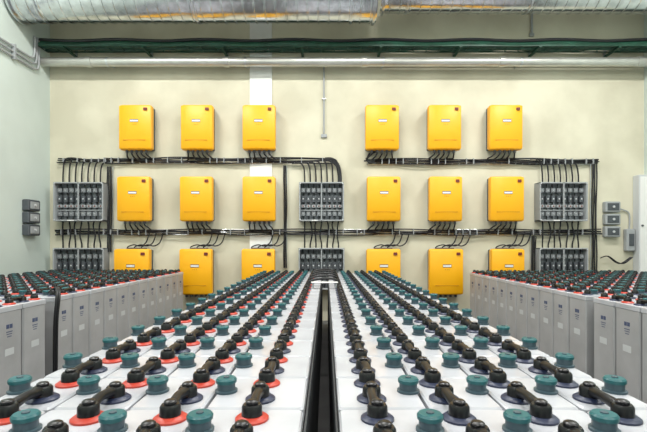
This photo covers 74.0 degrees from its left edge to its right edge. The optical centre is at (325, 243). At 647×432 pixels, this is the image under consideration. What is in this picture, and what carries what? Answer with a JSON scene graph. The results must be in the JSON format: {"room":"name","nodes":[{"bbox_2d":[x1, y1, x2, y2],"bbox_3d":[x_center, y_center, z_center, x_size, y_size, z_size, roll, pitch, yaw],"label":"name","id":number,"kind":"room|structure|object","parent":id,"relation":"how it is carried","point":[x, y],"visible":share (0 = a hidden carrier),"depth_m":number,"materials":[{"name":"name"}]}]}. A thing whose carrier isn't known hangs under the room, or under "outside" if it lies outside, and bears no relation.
{"room":"battery room","nodes":[
{"label":"battery room","id":0,"kind":"room"},
{"bbox_2d":[0,0,49,276],"bbox_3d":[-4.861,-1.730,1.950,0.200,6.100,10.900,0,0,0],"label":"wall","id":1,"kind":"structure","parent":0,"point":[24,91],"depth_m":6.73,"materials":[{"name":"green paint"}]},
{"bbox_2d":[0,36,39,69],"bbox_3d":[-4.730,-3.088,3.043,0.059,0.578,8.087,0,0,0],"label":"conduit","id":2,"kind":"object","parent":1,"relation":"attached to","point":[13,48],"visible":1,"depth_m":6.71,"materials":[{"name":"grey plastic"}]},
{"bbox_2d":[22,199,39,235],"bbox_3d":[-4.693,-0.418,6.850,0.134,0.568,0.280,0,0,0],"label":"switch box","id":3,"kind":"object","parent":1,"relation":"attached to","point":[33,217],"visible":1,"depth_m":6.76,"materials":[{"name":"grey plastic"}]},
{"bbox_2d":[48,287,60,371],"bbox_3d":[-2.334,0.825,3.669,0.183,0.911,0.184,0,0,0],"label":"cable","id":4,"kind":"object","parent":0,"point":[58,291],"depth_m":3.59,"materials":[{"name":"black rubber"}]},
{"bbox_2d":[318,321,329,431],"bbox_3d":[0.362,1.420,1.950,10.646,0.200,11.300,0,0,0],"label":"floor","id":5,"kind":"structure","parent":0,"point":[324,402],"depth_m":3.95,"materials":[{"name":"concrete"}]},
{"bbox_2d":[0,293,45,396],"bbox_3d":[-3.350,0.860,2.440,2.090,0.920,2.190,0,0,0],"label":"bank","id":6,"kind":"object","parent":5,"relation":"on","point":[22,319],"visible":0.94,"depth_m":3.28,"materials":[{"name":"grey plastic"}]},
{"bbox_2d":[0,269,182,375],"bbox_3d":[-3.350,0.866,5.290,2.084,0.907,3.290,0,0,0],"label":"battery bank","id":7,"kind":"object","parent":5,"relation":"on","point":[95,305],"visible":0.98,"depth_m":4.65,"materials":[{"name":"grey plastic"}]},
{"bbox_2d":[0,270,322,431],"bbox_3d":[-0.511,0.860,3.510,0.914,0.920,6.325,0,0,0],"label":"bank","id":8,"kind":"object","parent":5,"relation":"on","point":[246,357],"visible":0.98,"depth_m":1.47,"materials":[{"name":"white plastic"}]},
{"bbox_2d":[308,268,338,281],"bbox_3d":[-0.028,0.384,5.430,0.334,0.054,1.785,0,0,0],"label":"cable","id":9,"kind":"object","parent":8,"relation":"on","point":[315,273],"visible":1,"depth_m":5.04,"materials":[{"name":"black plastic"}]},
{"bbox_2d":[311,282,337,288],"bbox_3d":[-0.015,0.416,4.330,0.270,0.068,0.060,0,0,0],"label":"plate","id":10,"kind":"object","parent":8,"relation":"on","point":[311,282],"visible":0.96,"depth_m":4.30,"materials":[{"name":"white metal"}]},
{"bbox_2d":[328,270,646,431],"bbox_3d":[0.471,0.860,3.510,0.888,0.920,6.325,0,0,0],"label":"bank","id":11,"kind":"object","parent":5,"relation":"on","point":[402,358],"visible":0.96,"depth_m":1.44,"materials":[{"name":"white plastic"}]},
{"bbox_2d":[470,270,646,377],"bbox_3d":[3.510,0.860,5.232,2.510,0.920,3.015,0,0,0],"label":"bank","id":12,"kind":"object","parent":5,"relation":"on","point":[556,309],"visible":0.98,"depth_m":4.65,"materials":[{"name":"grey plastic"}]},
{"bbox_2d":[593,292,646,403],"bbox_3d":[3.510,0.860,2.530,2.510,0.920,2.190,0,0,0],"label":"bank","id":13,"kind":"object","parent":5,"relation":"on","point":[620,320],"visible":0.98,"depth_m":3.28,"materials":[{"name":"grey plastic"}]},
{"bbox_2d":[50,10,643,320],"bbox_3d":[0.362,-1.730,7.500,10.646,6.100,0.200,0,0,0],"label":"wall","id":14,"kind":"structure","parent":0,"point":[577,113],"depth_m":7.40,"materials":[{"name":"beige paint"}]},
{"bbox_2d":[53,182,108,221],"bbox_3d":[-4.162,-0.713,7.296,0.839,0.655,0.205,0,0,0],"label":"box","id":15,"kind":"object","parent":14,"relation":"attached to","point":[72,201],"visible":1,"depth_m":7.28,"materials":[{"name":"grey plastic"}]},
{"bbox_2d":[53,248,108,270],"bbox_3d":[-4.162,0.420,7.296,0.856,0.705,0.205,0,0,0],"label":"box","id":16,"kind":"object","parent":14,"relation":"attached to","point":[63,258],"visible":0.5,"depth_m":7.27,"materials":[{"name":"grey plastic"}]},
{"bbox_2d":[114,248,152,270],"bbox_3d":[-3.249,0.478,7.263,0.592,0.830,0.273,0,0,0],"label":"inverter","id":17,"kind":"object","parent":14,"relation":"attached to","point":[129,258],"visible":0.4,"depth_m":7.14,"materials":[{"name":"metal"}]},
{"bbox_2d":[117,176,153,223],"bbox_3d":[-3.220,-0.744,7.263,0.551,0.813,0.273,0,0,0],"label":"inverter","id":18,"kind":"object","parent":14,"relation":"attached to","point":[135,194],"visible":1,"depth_m":7.14,"materials":[{"name":"metal"}]},
{"bbox_2d":[119,105,154,152],"bbox_3d":[-3.190,-1.940,7.263,0.543,0.813,0.273,0,0,0],"label":"inverter","id":19,"kind":"object","parent":14,"relation":"attached to","point":[136,122],"visible":1,"depth_m":7.14,"materials":[{"name":"metal"}]},
{"bbox_2d":[179,248,213,296],"bbox_3d":[-2.182,0.478,7.263,0.546,0.830,0.273,0,0,0],"label":"inverter","id":20,"kind":"object","parent":14,"relation":"attached to","point":[196,265],"visible":0.96,"depth_m":7.14,"materials":[{"name":"metal"}]},
{"bbox_2d":[180,176,213,223],"bbox_3d":[-2.174,-0.744,7.263,0.546,0.813,0.273,0,0,0],"label":"inverter","id":21,"kind":"object","parent":14,"relation":"attached to","point":[196,192],"visible":1,"depth_m":7.14,"materials":[{"name":"metal"}]},
{"bbox_2d":[181,105,214,152],"bbox_3d":[-2.161,-1.940,7.263,0.538,0.813,0.273,0,0,0],"label":"inverter","id":22,"kind":"object","parent":14,"relation":"attached to","point":[197,121],"visible":1,"depth_m":7.14,"materials":[{"name":"metal"}]},
{"bbox_2d":[242,248,274,279],"bbox_3d":[-1.136,0.478,7.263,0.558,0.830,0.273,0,0,0],"label":"inverter","id":23,"kind":"object","parent":14,"relation":"attached to","point":[254,260],"visible":0.55,"depth_m":7.14,"materials":[{"name":"metal"}]},
{"bbox_2d":[243,105,275,152],"bbox_3d":[-1.123,-1.940,7.263,0.550,0.813,0.273,0,0,0],"label":"inverter","id":24,"kind":"object","parent":14,"relation":"attached to","point":[259,121],"visible":1,"depth_m":7.14,"materials":[{"name":"metal"}]},
{"bbox_2d":[243,176,275,223],"bbox_3d":[-1.123,-0.744,7.263,0.550,0.813,0.273,0,0,0],"label":"inverter","id":25,"kind":"object","parent":14,"relation":"attached to","point":[259,192],"visible":1,"depth_m":7.14,"materials":[{"name":"metal"}]},
{"bbox_2d":[250,23,271,248],"bbox_3d":[-1.121,-1.730,7.385,0.380,6.100,0.030,0,0,0],"label":"trim","id":26,"kind":"structure","parent":14,"relation":"attached to","point":[260,77],"depth_m":7.37,"materials":[{"name":"white paint"}]},
{"bbox_2d":[299,182,343,221],"bbox_3d":[-0.075,-0.713,7.296,0.755,0.655,0.205,0,0,0],"label":"box","id":27,"kind":"object","parent":14,"relation":"attached to","point":[318,201],"visible":1,"depth_m":7.30,"materials":[{"name":"grey plastic"}]},
{"bbox_2d":[299,248,343,289],"bbox_3d":[-0.075,0.420,7.296,0.772,0.705,0.205,0,0,0],"label":"box","id":28,"kind":"object","parent":14,"relation":"attached to","point":[310,259],"visible":0.5,"depth_m":7.31,"materials":[{"name":"grey plastic"}]},
{"bbox_2d":[321,67,326,137],"bbox_3d":[-0.035,-2.449,7.375,0.100,1.242,0.049,0,0,0],"label":"vertical conduit","id":29,"kind":"object","parent":14,"relation":"attached to","point":[323,135],"visible":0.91,"depth_m":7.36,"materials":[{"name":"grey plastic"}]},
{"bbox_2d":[38,38,646,56],"bbox_3d":[0.388,-3.331,7.194,10.194,0.245,0.409,0,0,0],"label":"cable tray","id":30,"kind":"object","parent":14,"relation":"attached to","point":[226,46],"visible":1,"depth_m":7.05,"materials":[{"name":"dark green painted metal"}]},
{"bbox_2d":[40,56,646,68],"bbox_3d":[0.405,-3.046,7.247,10.329,0.172,0.305,0,0,0],"label":"metal pipe","id":31,"kind":"object","parent":14,"relation":"attached to","point":[87,61],"visible":1,"depth_m":7.11,"materials":[{"name":"metal"}]},
{"bbox_2d":[55,151,632,270],"bbox_3d":[0.303,-0.520,7.308,9.869,2.104,0.182,0,0,0],"label":"cable tray network","id":32,"kind":"object","parent":14,"relation":"attached to","point":[259,160],"visible":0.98,"depth_m":7.32,"materials":[{"name":"metal"}]},
{"bbox_2d":[106,166,112,251],"bbox_3d":[-3.710,-0.594,7.356,0.110,1.468,0.041,0,0,0],"label":"tray","id":33,"kind":"object","parent":32,"relation":"on","point":[109,232],"depth_m":7.34,"materials":[{"name":"metal"}]},
{"bbox_2d":[57,157,331,163],"bbox_3d":[-2.247,-1.429,7.347,4.701,0.122,0.104,0,0,0],"label":"tray","id":34,"kind":"object","parent":32,"relation":"on","point":[259,160],"depth_m":7.32,"materials":[{"name":"metal"}]},
{"bbox_2d":[283,165,286,267],"bbox_3d":[-0.698,-0.467,7.356,0.072,1.758,0.041,0,0,0],"label":"tray","id":35,"kind":"object","parent":32,"relation":"on","point":[284,166],"depth_m":7.34,"materials":[{"name":"metal"}]},
{"bbox_2d":[55,228,601,235],"bbox_3d":[0.042,-0.204,7.347,9.346,0.122,0.104,0,0,0],"label":"tray","id":36,"kind":"object","parent":32,"relation":"on","point":[109,232],"depth_m":7.32,"materials":[{"name":"metal"}]},
{"bbox_2d":[367,158,599,164],"bbox_3d":[2.688,-1.412,7.347,3.952,0.122,0.104,0,0,0],"label":"tray","id":37,"kind":"object","parent":32,"relation":"on","point":[398,161],"depth_m":7.32,"materials":[{"name":"metal"}]},
{"bbox_2d":[530,236,536,270],"bbox_3d":[3.556,0.198,7.356,0.093,0.668,0.041,0,0,0],"label":"tray","id":38,"kind":"object","parent":32,"relation":"on","point":[533,254],"depth_m":7.34,"materials":[{"name":"metal"}]},
{"bbox_2d":[590,160,597,269],"bbox_3d":[4.594,-0.449,7.356,0.110,1.961,0.041,0,0,0],"label":"tray","id":39,"kind":"object","parent":32,"relation":"on","point":[593,195],"depth_m":7.34,"materials":[{"name":"metal"}]},
{"bbox_2d":[365,105,398,152],"bbox_3d":[0.943,-1.940,7.263,0.562,0.813,0.273,0,0,0],"label":"inverter","id":40,"kind":"object","parent":14,"relation":"attached to","point":[381,121],"visible":1,"depth_m":7.14,"materials":[{"name":"metal"}]},
{"bbox_2d":[366,248,400,277],"bbox_3d":[0.964,0.478,7.263,0.570,0.830,0.273,0,0,0],"label":"inverter","id":41,"kind":"object","parent":14,"relation":"attached to","point":[379,259],"visible":0.57,"depth_m":7.14,"materials":[{"name":"metal"}]},
{"bbox_2d":[367,176,400,223],"bbox_3d":[0.968,-0.744,7.263,0.561,0.813,0.273,0,0,0],"label":"inverter","id":42,"kind":"object","parent":14,"relation":"attached to","point":[383,192],"visible":1,"depth_m":7.14,"materials":[{"name":"metal"}]},
{"bbox_2d":[427,105,460,152],"bbox_3d":[1.989,-1.940,7.263,0.550,0.813,0.273,0,0,0],"label":"inverter","id":43,"kind":"object","parent":14,"relation":"attached to","point":[443,121],"visible":1,"depth_m":7.14,"materials":[{"name":"metal"}]},
{"bbox_2d":[428,176,461,223],"bbox_3d":[2.006,-0.744,7.263,0.549,0.813,0.273,0,0,0],"label":"inverter","id":44,"kind":"object","parent":14,"relation":"attached to","point":[444,192],"visible":1,"depth_m":7.14,"materials":[{"name":"metal"}]},
{"bbox_2d":[428,248,462,296],"bbox_3d":[2.014,0.478,7.263,0.566,0.830,0.273,0,0,0],"label":"inverter","id":45,"kind":"object","parent":14,"relation":"attached to","point":[445,265],"visible":0.88,"depth_m":7.14,"materials":[{"name":"metal"}]},
{"bbox_2d":[486,105,521,152],"bbox_3d":[3.010,-1.940,7.263,0.555,0.813,0.273,0,0,0],"label":"inverter","id":46,"kind":"object","parent":14,"relation":"attached to","point":[503,122],"visible":1,"depth_m":7.14,"materials":[{"name":"metal"}]},
{"bbox_2d":[487,176,523,223],"bbox_3d":[3.031,-0.744,7.263,0.563,0.813,0.273,0,0,0],"label":"inverter","id":47,"kind":"object","parent":14,"relation":"attached to","point":[505,194],"visible":1,"depth_m":7.14,"materials":[{"name":"metal"}]},
{"bbox_2d":[488,248,523,270],"bbox_3d":[3.043,0.478,7.263,0.554,0.830,0.273,0,0,0],"label":"inverter","id":48,"kind":"object","parent":14,"relation":"attached to","point":[499,259],"visible":0.46,"depth_m":7.14,"materials":[{"name":"metal"}]},
{"bbox_2d":[529,14,533,36],"bbox_3d":[3.536,-3.821,7.375,0.080,0.500,0.049,0,0,0],"label":"vertical conduit","id":49,"kind":"object","parent":14,"relation":"attached to","point":[531,34],"visible":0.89,"depth_m":7.36,"materials":[{"name":"grey plastic"}]},
{"bbox_2d":[534,182,587,221],"bbox_3d":[3.994,-0.713,7.296,0.806,0.655,0.205,0,0,0],"label":"box","id":50,"kind":"object","parent":14,"relation":"attached to","point":[553,201],"visible":1,"depth_m":7.29,"materials":[{"name":"grey plastic"}]},
{"bbox_2d":[535,248,587,271],"bbox_3d":[3.994,0.420,7.296,0.822,0.705,0.205,0,0,0],"label":"box","id":51,"kind":"object","parent":14,"relation":"attached to","point":[548,259],"visible":0.47,"depth_m":7.27,"materials":[{"name":"grey plastic"}]},
{"bbox_2d":[621,208,634,250],"bbox_3d":[5.147,-0.247,7.346,0.245,0.736,0.107,0,0,0],"label":"junction box","id":52,"kind":"object","parent":14,"relation":"attached to","point":[629,234],"visible":1,"depth_m":7.30,"materials":[{"name":"grey plastic"}]},
{"bbox_2d":[633,175,646,273],"bbox_3d":[5.385,-0.310,7.307,0.196,1.725,0.184,0,0,0],"label":"upper cabinet","id":53,"kind":"object","parent":14,"relation":"attached to","point":[639,181],"visible":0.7,"depth_m":7.24,"materials":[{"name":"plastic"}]},
{"bbox_2d":[644,15,646,174],"bbox_3d":[5.585,-1.730,1.950,0.200,6.100,10.900,0,0,0],"label":"wall","id":54,"kind":"structure","parent":0,"point":[645,16],"depth_m":7.37,"materials":[{"name":"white paint"}]},
{"bbox_3d":[0.362,-4.880,1.950,10.646,0.200,11.300,0,0,0],"label":"ceiling","id":55,"kind":"structure","parent":0,"visible":0},
{"bbox_2d":[5,0,377,25],"bbox_3d":[-1.986,-4.093,6.600,5.510,1.374,0.720,0,0,0],"label":"ventilation duct","id":56,"kind":"object","parent":55,"relation":"hanging from","point":[26,12],"visible":1,"depth_m":6.42,"materials":[{"name":"metal"}]},
{"bbox_2d":[378,0,646,15],"bbox_3d":[3.158,-4.204,6.750,4.616,1.152,0.580,0,0,0],"label":"ventilation duct","id":57,"kind":"object","parent":55,"relation":"hanging from","point":[523,7],"visible":1,"depth_m":6.66,"materials":[{"name":"metal"}]}
]}

